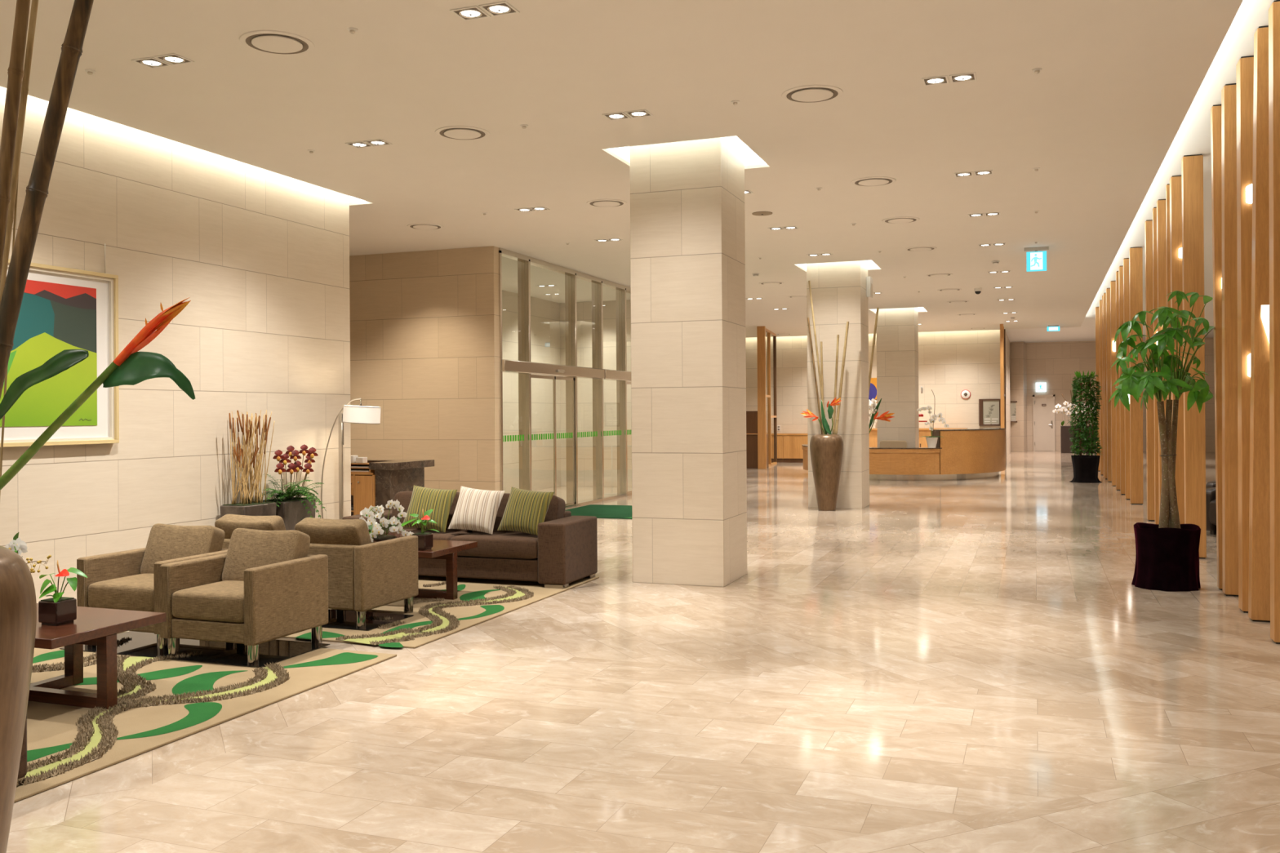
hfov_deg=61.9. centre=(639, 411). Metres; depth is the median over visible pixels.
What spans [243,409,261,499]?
cattails
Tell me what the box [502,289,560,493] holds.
wall
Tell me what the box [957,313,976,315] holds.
ceiling vent
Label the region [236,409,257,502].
cattails
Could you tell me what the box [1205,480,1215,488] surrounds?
leather armchair
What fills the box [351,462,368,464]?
shelf
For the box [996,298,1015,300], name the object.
recessed light
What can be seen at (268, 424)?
cattails
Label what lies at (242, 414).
cattails
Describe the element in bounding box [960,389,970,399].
fire alarm
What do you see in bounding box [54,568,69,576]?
flower
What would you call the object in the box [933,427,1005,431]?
countertop
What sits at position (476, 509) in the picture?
cushion
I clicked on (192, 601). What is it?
seat cushion
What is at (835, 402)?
stem
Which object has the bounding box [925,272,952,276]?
ceiling vent
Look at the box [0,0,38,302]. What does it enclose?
bamboo pole
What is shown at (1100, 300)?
screen fin
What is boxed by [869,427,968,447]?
credenza
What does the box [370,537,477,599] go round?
coffee table
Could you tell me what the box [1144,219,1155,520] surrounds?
screen fin
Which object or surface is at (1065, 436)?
planter
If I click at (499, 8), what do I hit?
recessed light
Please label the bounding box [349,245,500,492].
wall
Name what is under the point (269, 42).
ceiling vent
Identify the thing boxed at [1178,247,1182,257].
light
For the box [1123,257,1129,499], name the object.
screen fin
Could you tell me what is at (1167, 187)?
screen fin
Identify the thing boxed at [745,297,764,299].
recessed light
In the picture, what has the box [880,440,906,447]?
desk chair
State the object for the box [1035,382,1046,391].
exit sign
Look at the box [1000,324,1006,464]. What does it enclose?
screen
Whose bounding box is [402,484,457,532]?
cushion
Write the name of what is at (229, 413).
cattails
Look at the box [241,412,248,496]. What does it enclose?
cattails
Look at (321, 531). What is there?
cushion
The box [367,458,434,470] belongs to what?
countertop
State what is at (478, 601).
rug
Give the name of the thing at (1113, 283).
screen fin
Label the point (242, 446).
cattails
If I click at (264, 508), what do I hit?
planter
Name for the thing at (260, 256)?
wall
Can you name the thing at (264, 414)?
cattails
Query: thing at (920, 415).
bell
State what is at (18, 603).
floor vase
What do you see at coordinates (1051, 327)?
exit sign
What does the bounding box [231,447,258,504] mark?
cattails
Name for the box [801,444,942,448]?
countertop
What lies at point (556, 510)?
cushion
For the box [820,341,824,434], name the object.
bamboo pole
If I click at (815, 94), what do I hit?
ceiling vent
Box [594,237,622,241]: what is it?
recessed light
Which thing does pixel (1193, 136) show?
ceiling
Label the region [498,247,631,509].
window
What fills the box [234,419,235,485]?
cattails
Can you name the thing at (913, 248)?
ceiling vent
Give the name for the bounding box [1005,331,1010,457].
wall
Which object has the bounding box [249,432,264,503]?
cattails
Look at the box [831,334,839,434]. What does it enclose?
bamboo pole
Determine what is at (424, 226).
ceiling vent
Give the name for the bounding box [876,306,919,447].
column
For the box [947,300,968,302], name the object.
ceiling vent
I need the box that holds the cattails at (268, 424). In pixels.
[249,411,271,502]
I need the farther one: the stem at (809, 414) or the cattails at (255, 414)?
the stem at (809, 414)
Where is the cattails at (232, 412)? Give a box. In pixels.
[231,412,243,502]
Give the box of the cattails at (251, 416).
[250,416,258,502]
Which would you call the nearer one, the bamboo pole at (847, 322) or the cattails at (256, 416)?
the cattails at (256, 416)
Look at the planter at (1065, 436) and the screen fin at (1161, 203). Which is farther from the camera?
the planter at (1065, 436)
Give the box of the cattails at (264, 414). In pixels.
[251,413,265,502]
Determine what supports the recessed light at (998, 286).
in the ceiling at (1117, 81)
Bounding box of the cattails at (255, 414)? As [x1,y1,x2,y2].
[243,413,256,504]
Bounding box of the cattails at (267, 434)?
[258,434,267,502]
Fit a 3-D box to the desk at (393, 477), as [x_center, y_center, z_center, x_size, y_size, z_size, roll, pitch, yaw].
[-3.916,1.112,13.459,2.490,1.000,0.920,0,0,20]
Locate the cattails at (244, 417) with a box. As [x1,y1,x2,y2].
[244,417,248,488]
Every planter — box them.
[220,502,276,517]
[262,497,315,530]
[1052,386,1096,453]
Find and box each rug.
[13,631,396,803]
[283,575,599,648]
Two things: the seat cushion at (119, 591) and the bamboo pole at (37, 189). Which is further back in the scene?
the seat cushion at (119, 591)
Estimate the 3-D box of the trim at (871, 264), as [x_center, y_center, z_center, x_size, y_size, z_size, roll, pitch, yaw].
[3.305,-2.566,17.767,1.770,0.231,1.700,0,0,20]
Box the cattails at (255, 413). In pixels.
[253,413,257,502]
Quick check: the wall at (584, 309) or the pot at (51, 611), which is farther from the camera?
the wall at (584, 309)
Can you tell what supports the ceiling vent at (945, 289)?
in the ceiling at (1117, 81)
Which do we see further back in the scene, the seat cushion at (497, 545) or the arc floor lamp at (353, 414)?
the arc floor lamp at (353, 414)
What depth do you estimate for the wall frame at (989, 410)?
31.87 m
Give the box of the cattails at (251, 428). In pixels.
[245,417,252,497]
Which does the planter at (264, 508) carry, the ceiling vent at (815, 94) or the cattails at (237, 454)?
the cattails at (237, 454)
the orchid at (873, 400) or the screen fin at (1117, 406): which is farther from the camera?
the orchid at (873, 400)
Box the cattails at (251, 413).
[250,413,252,490]
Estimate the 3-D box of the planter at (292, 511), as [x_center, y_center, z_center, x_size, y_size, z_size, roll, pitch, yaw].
[-3.551,1.241,10.733,0.334,0.726,0.499,0,0,20]
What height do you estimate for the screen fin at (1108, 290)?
4.253 m
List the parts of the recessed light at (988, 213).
trim frame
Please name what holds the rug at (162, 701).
on the floor
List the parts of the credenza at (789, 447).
cabinet door, panel, panel, cabinet door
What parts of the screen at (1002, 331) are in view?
post, post, post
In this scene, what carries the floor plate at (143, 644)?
on the rug at (162, 701)
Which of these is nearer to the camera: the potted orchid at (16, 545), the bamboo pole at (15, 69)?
the bamboo pole at (15, 69)
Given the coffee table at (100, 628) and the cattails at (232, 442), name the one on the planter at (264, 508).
the cattails at (232, 442)
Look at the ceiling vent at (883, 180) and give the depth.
11.15 m
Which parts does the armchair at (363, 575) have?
leg, arm, leg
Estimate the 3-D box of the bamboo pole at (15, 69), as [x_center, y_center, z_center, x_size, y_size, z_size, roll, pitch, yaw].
[-1.758,-0.408,2.904,0.195,1.646,0.044,0,0,-33]
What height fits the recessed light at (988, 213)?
0.017 m
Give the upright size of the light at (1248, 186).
0.146 m
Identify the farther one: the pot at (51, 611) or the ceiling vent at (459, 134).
the ceiling vent at (459, 134)
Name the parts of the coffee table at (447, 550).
leg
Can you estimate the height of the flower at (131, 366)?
0.641 m
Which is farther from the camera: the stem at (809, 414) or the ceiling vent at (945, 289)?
the ceiling vent at (945, 289)
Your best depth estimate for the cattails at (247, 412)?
10.42 m
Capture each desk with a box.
[367,458,434,511]
[801,427,1005,480]
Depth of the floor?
5.45 m
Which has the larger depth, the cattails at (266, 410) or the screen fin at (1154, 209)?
the screen fin at (1154, 209)
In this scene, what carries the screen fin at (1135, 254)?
on the floor
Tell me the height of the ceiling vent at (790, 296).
0.018 m
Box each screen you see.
[756,325,777,469]
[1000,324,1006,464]
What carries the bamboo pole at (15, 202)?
in the floor vase at (18, 603)
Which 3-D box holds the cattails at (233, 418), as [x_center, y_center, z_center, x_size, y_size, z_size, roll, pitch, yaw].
[-3.864,0.466,10.135,0.019,0.824,0.018,0,0,20]
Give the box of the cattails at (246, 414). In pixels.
[244,413,248,489]
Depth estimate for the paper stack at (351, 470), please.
12.88 m
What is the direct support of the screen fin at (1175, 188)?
on the floor
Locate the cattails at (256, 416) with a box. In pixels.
[256,416,257,503]
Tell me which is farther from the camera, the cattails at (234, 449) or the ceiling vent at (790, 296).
the ceiling vent at (790, 296)
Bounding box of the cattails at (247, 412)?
[247,412,253,499]
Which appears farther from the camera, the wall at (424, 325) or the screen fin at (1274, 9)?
the wall at (424, 325)
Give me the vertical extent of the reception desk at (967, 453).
1.155 m
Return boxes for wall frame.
[978,399,1000,426]
[1010,400,1017,422]
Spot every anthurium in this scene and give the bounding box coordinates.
[38,560,87,626]
[408,509,439,550]
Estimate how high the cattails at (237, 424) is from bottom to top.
0.888 m
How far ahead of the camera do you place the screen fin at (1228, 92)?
8.87 m
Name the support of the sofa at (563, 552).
on the rug at (478, 601)
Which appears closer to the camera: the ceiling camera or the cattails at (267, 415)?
the cattails at (267, 415)
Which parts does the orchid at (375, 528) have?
flower, flower, flower, flower, flower, flower, flower, flower, flower, flower, flower, flower, flower, flower, flower, flower, flower, flower, flower, flower, flower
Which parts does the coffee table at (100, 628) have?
leg, leg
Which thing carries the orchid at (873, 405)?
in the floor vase
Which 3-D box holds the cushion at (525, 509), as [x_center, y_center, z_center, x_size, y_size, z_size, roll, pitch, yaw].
[-1.054,0.917,9.845,0.506,0.427,0.251,0,0,24]
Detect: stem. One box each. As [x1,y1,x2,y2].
[800,400,826,434]
[823,397,841,434]
[869,398,894,432]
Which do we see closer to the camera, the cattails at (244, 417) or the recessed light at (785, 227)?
the cattails at (244, 417)
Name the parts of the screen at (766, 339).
post, post, pane, head rail, post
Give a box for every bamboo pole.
[0,0,30,282]
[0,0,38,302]
[0,0,93,398]
[0,84,22,496]
[807,317,822,434]
[808,280,825,415]
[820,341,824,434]
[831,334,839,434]
[834,321,848,434]
[868,307,879,395]
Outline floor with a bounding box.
[6,451,1279,852]
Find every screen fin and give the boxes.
[1095,306,1100,471]
[1099,299,1103,475]
[1102,295,1104,477]
[1103,293,1107,479]
[1106,288,1111,481]
[1110,280,1115,486]
[1115,271,1119,490]
[1118,265,1124,494]
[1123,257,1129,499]
[1128,246,1143,504]
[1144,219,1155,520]
[1152,207,1159,524]
[1156,199,1167,513]
[1165,183,1171,399]
[1169,175,1184,524]
[1181,154,1206,559]
[1210,104,1222,590]
[1221,83,1238,596]
[1235,55,1253,613]
[1248,25,1270,622]
[1268,0,1279,644]
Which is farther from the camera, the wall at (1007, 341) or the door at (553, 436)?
the wall at (1007, 341)
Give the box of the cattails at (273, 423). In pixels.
[262,422,274,500]
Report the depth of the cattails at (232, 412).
10.22 m
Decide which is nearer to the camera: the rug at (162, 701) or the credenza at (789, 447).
the rug at (162, 701)
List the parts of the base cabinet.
drawer, panel, cabinet door, panel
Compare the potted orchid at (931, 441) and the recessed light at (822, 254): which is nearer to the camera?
the recessed light at (822, 254)
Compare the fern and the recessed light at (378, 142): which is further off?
the fern
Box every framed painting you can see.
[0,243,119,447]
[868,377,876,403]
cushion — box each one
[88,573,154,612]
[140,523,224,573]
[171,580,244,622]
[214,514,285,538]
[222,528,310,581]
[294,517,371,545]
[369,528,472,540]
[390,491,472,532]
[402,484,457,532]
[448,486,505,534]
[450,532,537,559]
[471,493,565,533]
[497,487,554,535]
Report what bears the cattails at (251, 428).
on the planter at (264, 508)
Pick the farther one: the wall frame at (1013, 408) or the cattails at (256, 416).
the wall frame at (1013, 408)
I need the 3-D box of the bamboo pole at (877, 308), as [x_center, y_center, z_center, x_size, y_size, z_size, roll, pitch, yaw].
[3.967,-0.657,18.387,0.315,2.275,0.050,0,0,20]
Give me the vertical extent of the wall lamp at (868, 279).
0.340 m
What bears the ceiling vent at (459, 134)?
in the ceiling at (1117, 81)
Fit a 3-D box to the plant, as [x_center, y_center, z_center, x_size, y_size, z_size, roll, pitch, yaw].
[9.753,0.317,23.372,0.711,2.444,0.714,0,0,14]
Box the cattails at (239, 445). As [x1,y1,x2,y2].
[237,436,246,502]
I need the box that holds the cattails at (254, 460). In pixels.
[249,444,256,497]
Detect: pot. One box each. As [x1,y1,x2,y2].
[38,598,76,626]
[411,533,433,550]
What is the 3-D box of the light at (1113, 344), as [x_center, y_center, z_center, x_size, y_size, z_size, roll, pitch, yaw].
[9.797,-1.364,22.042,0.056,0.246,0.045,0,0,20]
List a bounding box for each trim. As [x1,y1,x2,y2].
[349,195,364,202]
[607,147,765,165]
[798,260,879,269]
[871,306,925,311]
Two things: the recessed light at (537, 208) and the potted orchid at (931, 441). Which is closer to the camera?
the recessed light at (537, 208)
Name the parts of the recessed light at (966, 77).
trim frame, trim frame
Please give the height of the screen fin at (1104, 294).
4.253 m
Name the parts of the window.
head rail, sill rail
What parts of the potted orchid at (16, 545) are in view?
flower, flower, flower, flower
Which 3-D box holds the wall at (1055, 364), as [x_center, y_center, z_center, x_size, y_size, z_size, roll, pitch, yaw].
[18.724,-0.605,40.332,8.900,4.273,1.150,0,0,20]
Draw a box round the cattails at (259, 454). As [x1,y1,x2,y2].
[245,453,259,503]
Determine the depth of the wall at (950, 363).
32.45 m
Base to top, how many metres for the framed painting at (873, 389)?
0.816 m
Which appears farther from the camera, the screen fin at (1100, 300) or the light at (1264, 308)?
the screen fin at (1100, 300)
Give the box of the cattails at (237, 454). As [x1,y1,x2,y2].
[236,438,242,504]
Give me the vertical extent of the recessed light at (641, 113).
0.017 m
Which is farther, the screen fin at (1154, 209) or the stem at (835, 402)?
the stem at (835, 402)
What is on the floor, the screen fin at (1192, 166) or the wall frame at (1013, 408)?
the screen fin at (1192, 166)
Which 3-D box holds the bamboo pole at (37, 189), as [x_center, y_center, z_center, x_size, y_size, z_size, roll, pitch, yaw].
[-1.637,-0.401,2.834,0.392,1.590,0.059,0,0,-10]
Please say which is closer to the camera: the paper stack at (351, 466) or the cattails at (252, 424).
the cattails at (252, 424)
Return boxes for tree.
[1108,290,1214,591]
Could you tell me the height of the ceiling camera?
0.117 m
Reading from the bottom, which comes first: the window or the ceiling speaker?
the window
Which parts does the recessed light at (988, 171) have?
trim frame, trim frame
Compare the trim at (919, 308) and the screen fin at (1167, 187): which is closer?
the screen fin at (1167, 187)
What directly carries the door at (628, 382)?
attached to the window
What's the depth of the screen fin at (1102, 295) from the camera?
24.85 m
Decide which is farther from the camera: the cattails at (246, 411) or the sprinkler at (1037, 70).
the cattails at (246, 411)
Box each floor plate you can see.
[59,631,330,667]
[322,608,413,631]
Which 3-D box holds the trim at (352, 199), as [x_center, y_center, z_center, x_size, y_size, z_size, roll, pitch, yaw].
[-6.464,-2.527,3.790,1.080,0.231,18.620,0,0,20]
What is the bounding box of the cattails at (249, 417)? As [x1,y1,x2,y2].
[248,417,261,502]
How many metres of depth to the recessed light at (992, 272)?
18.51 m
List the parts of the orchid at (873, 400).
pot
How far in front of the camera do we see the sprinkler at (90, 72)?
7.45 m
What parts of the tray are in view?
panel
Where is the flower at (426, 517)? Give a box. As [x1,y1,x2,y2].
[421,515,430,519]
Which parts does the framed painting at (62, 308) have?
frame rail, frame rail, frame rail, hanging rod, frame rail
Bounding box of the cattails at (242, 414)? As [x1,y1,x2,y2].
[242,413,245,500]
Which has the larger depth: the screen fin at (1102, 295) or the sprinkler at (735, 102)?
the screen fin at (1102, 295)
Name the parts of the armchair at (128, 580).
arm, arm, rail, arm, leg, arm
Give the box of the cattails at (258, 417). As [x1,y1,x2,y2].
[234,417,258,504]
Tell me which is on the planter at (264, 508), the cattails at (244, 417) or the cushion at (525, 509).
the cattails at (244, 417)
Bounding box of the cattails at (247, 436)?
[231,413,252,502]
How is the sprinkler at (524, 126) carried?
attached to the ceiling at (1117, 81)
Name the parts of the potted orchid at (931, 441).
pot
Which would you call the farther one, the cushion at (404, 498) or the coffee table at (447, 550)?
the cushion at (404, 498)
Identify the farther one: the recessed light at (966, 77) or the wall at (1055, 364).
the wall at (1055, 364)
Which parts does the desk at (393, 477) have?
panel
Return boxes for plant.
[1068,370,1102,483]
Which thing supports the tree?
on the floor
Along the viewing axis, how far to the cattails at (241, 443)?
10.20 m
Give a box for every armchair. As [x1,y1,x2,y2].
[76,523,227,652]
[160,528,328,664]
[214,514,285,549]
[294,517,418,627]
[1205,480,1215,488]
[1205,487,1216,534]
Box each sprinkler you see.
[84,69,95,75]
[307,149,315,153]
[346,26,358,34]
[520,124,528,128]
[731,100,739,105]
[1031,67,1042,73]
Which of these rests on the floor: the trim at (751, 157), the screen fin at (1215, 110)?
the screen fin at (1215, 110)
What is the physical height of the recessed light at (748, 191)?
0.017 m
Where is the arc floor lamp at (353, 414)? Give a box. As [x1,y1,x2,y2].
[320,398,381,519]
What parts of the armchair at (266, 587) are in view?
arm, leg, arm, rail, arm, leg, arm, leg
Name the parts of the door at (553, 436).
frame, frame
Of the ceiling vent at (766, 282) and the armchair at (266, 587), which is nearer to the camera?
the armchair at (266, 587)
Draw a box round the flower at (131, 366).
[0,297,195,490]
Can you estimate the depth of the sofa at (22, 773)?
4.48 m
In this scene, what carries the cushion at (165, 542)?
on the armchair at (128, 580)
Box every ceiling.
[0,0,1243,337]
[617,0,1274,342]
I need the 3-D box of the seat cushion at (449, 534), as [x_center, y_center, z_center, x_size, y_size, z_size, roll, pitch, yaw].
[-2.082,1.245,10.311,0.901,0.200,0.640,0,0,20]
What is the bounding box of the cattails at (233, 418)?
[232,417,234,499]
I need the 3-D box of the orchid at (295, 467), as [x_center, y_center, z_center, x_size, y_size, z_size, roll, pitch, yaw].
[-3.503,0.609,10.835,0.297,0.541,0.762,0,0,20]
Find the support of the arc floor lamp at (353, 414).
on the floor
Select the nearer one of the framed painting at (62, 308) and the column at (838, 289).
the framed painting at (62, 308)
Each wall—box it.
[0,86,351,603]
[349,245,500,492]
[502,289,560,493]
[560,299,631,487]
[745,329,1000,433]
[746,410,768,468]
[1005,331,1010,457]
[1009,337,1215,452]
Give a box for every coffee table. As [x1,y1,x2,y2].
[28,603,165,709]
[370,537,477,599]
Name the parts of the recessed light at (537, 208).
trim frame, trim frame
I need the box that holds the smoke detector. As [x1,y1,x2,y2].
[991,260,999,264]
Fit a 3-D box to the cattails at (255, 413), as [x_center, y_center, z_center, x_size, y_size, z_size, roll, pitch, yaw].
[-3.685,0.444,10.225,0.021,0.867,0.103,0,0,-29]
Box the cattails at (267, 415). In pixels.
[251,414,267,494]
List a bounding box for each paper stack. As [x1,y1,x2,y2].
[351,466,368,467]
[351,470,368,471]
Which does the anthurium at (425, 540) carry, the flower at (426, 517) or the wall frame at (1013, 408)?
the flower at (426, 517)
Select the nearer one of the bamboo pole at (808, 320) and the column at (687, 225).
the column at (687, 225)
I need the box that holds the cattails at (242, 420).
[241,419,249,502]
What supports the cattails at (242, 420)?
on the planter at (264, 508)
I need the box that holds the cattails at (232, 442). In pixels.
[231,442,244,502]
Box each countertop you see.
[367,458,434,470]
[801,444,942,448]
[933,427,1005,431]
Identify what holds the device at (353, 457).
on the tray
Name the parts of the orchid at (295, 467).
flower, flower, stem, flower, flower, flower, flower, flower, flower, flower, flower, flower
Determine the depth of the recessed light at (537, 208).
12.57 m
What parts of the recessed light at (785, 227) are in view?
trim frame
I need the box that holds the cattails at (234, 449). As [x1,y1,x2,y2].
[233,446,250,502]
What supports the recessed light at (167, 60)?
in the ceiling at (1117, 81)
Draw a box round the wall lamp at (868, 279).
[866,276,872,298]
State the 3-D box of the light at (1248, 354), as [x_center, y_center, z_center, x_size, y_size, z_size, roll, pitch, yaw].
[4.643,-0.356,8.120,0.027,0.185,0.045,0,0,20]
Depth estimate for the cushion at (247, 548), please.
7.18 m
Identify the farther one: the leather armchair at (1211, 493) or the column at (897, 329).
the column at (897, 329)
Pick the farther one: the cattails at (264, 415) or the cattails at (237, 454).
the cattails at (264, 415)
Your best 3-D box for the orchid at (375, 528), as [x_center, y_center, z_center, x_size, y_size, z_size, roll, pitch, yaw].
[-2.170,0.939,8.986,0.620,0.404,0.305,0,0,20]
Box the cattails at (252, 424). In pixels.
[252,423,262,502]
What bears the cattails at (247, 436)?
on the planter at (264, 508)
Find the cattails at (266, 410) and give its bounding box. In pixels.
[264,409,266,502]
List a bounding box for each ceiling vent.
[239,30,314,55]
[407,222,444,230]
[435,125,489,140]
[586,199,626,207]
[759,281,783,284]
[781,84,843,103]
[787,295,806,297]
[851,176,896,186]
[881,216,919,223]
[904,246,937,251]
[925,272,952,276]
[937,288,961,291]
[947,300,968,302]
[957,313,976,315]
[969,327,986,328]
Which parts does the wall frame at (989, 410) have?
frame, frame rail, frame rail, frame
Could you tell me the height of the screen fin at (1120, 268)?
4.253 m
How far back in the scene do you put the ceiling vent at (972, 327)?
30.87 m
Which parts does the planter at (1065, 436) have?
flower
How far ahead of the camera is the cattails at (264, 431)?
10.27 m
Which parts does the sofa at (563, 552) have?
arm, frame, arm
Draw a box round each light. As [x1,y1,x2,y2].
[131,53,194,68]
[344,138,392,148]
[449,0,519,21]
[514,206,549,212]
[537,284,556,286]
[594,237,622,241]
[601,109,653,119]
[744,189,753,194]
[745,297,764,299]
[767,226,799,230]
[807,253,832,256]
[921,71,977,85]
[954,169,993,177]
[968,212,1000,217]
[977,242,1005,246]
[987,270,1010,273]
[992,286,1013,288]
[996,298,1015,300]
[1112,340,1115,351]
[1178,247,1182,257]
[1245,183,1252,204]
[1247,353,1250,377]
[1261,305,1269,342]
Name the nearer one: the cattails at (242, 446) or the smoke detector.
the cattails at (242, 446)
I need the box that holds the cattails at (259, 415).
[258,415,261,502]
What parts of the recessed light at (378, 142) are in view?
trim frame, trim frame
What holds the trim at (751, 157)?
attached to the ceiling at (1193, 136)
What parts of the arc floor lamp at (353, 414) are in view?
arc arm, lamp shade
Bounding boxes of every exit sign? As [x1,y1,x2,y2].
[1024,246,1048,271]
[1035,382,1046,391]
[1047,324,1059,331]
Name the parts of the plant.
stem, stem, pot, stem, stem, stem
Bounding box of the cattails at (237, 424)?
[236,411,244,492]
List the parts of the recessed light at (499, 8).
trim frame, trim frame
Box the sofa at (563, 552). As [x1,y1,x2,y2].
[342,491,597,588]
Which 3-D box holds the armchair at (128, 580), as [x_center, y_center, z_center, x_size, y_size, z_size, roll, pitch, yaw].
[-3.323,1.193,7.415,0.750,0.780,0.754,0,0,20]
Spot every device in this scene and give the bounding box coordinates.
[351,455,358,462]
[355,457,367,462]
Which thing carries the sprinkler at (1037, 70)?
attached to the ceiling at (1117, 81)
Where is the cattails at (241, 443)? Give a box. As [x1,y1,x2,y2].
[235,443,241,504]
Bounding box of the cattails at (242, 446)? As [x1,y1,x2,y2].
[241,446,245,504]
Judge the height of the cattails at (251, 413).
0.864 m
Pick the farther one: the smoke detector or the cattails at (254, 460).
the smoke detector
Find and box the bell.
[919,413,927,422]
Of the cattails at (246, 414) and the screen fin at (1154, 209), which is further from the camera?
the screen fin at (1154, 209)
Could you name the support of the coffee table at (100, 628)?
on the rug at (162, 701)
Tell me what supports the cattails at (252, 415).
on the planter at (264, 508)
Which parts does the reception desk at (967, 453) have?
kick plate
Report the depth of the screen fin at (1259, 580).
7.68 m
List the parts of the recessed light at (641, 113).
trim frame, trim frame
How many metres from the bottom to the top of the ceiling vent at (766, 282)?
0.018 m
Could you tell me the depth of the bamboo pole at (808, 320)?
17.11 m
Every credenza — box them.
[746,433,808,462]
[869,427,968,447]
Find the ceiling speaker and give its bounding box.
[751,211,772,215]
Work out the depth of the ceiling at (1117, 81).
8.60 m
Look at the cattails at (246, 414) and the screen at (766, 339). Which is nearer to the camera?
the cattails at (246, 414)
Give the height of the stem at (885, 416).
0.754 m
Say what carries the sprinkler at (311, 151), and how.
attached to the ceiling at (1117, 81)
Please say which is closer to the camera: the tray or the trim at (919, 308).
the tray
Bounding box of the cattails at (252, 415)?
[239,415,253,503]
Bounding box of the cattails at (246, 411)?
[246,411,253,502]
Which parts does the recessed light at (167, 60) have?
trim frame, trim frame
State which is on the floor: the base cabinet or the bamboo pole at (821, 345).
the base cabinet
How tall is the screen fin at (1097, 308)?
4.253 m
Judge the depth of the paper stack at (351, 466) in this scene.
12.86 m
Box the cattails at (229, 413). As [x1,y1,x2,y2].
[228,413,234,504]
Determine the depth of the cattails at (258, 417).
10.14 m
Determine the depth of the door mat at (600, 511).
16.98 m
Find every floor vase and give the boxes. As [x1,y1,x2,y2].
[0,546,36,852]
[809,434,843,511]
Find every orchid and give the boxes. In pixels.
[4,532,51,573]
[272,444,318,500]
[359,499,417,542]
[868,398,876,428]
[868,402,876,422]
[916,389,949,448]
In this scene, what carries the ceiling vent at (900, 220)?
in the ceiling at (1117, 81)
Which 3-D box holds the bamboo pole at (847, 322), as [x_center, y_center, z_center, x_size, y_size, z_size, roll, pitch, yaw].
[3.207,-0.505,16.973,0.254,1.863,0.054,0,0,20]
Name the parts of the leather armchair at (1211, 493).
seat, leg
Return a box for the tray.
[351,462,374,472]
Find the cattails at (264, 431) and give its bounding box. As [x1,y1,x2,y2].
[255,431,265,502]
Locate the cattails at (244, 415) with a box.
[244,415,251,497]
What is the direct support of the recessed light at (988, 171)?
in the ceiling at (1117, 81)
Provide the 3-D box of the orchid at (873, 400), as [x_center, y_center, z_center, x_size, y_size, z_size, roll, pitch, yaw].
[7.085,0.034,32.727,0.817,0.942,0.300,0,0,20]
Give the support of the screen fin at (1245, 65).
on the floor
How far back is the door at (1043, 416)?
41.62 m
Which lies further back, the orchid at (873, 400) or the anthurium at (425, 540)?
the orchid at (873, 400)
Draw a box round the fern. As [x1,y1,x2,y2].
[262,474,325,518]
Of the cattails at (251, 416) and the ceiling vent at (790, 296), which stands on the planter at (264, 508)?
the cattails at (251, 416)
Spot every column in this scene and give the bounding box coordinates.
[629,135,746,586]
[806,260,869,509]
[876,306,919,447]
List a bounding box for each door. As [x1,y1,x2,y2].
[530,374,574,506]
[626,381,631,493]
[1032,394,1055,451]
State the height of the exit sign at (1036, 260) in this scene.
0.347 m
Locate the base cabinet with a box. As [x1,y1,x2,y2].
[351,472,375,515]
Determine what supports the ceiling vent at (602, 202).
in the ceiling at (1117, 81)
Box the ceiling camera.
[973,288,981,293]
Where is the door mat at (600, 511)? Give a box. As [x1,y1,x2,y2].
[564,504,631,519]
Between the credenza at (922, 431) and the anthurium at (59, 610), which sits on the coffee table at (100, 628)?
the anthurium at (59, 610)
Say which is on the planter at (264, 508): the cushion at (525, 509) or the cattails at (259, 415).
the cattails at (259, 415)
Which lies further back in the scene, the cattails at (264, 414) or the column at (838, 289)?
the column at (838, 289)
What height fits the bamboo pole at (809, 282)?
2.541 m
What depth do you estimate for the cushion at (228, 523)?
8.23 m
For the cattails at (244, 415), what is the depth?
10.28 m
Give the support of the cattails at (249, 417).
on the planter at (264, 508)
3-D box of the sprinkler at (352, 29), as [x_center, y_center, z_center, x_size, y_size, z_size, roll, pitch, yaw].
[-1.804,-2.388,6.692,0.068,0.029,0.068,0,0,20]
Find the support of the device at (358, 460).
on the tray
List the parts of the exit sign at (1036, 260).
mounting plate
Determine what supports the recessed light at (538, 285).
in the ceiling at (1117, 81)
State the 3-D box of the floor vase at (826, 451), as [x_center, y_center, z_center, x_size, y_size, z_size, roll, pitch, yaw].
[2.984,0.965,17.046,0.528,1.215,0.528,0,0,30]
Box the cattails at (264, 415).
[255,415,264,499]
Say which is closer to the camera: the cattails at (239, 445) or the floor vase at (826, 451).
the cattails at (239, 445)
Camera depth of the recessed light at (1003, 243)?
15.46 m
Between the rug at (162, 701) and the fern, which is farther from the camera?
the fern

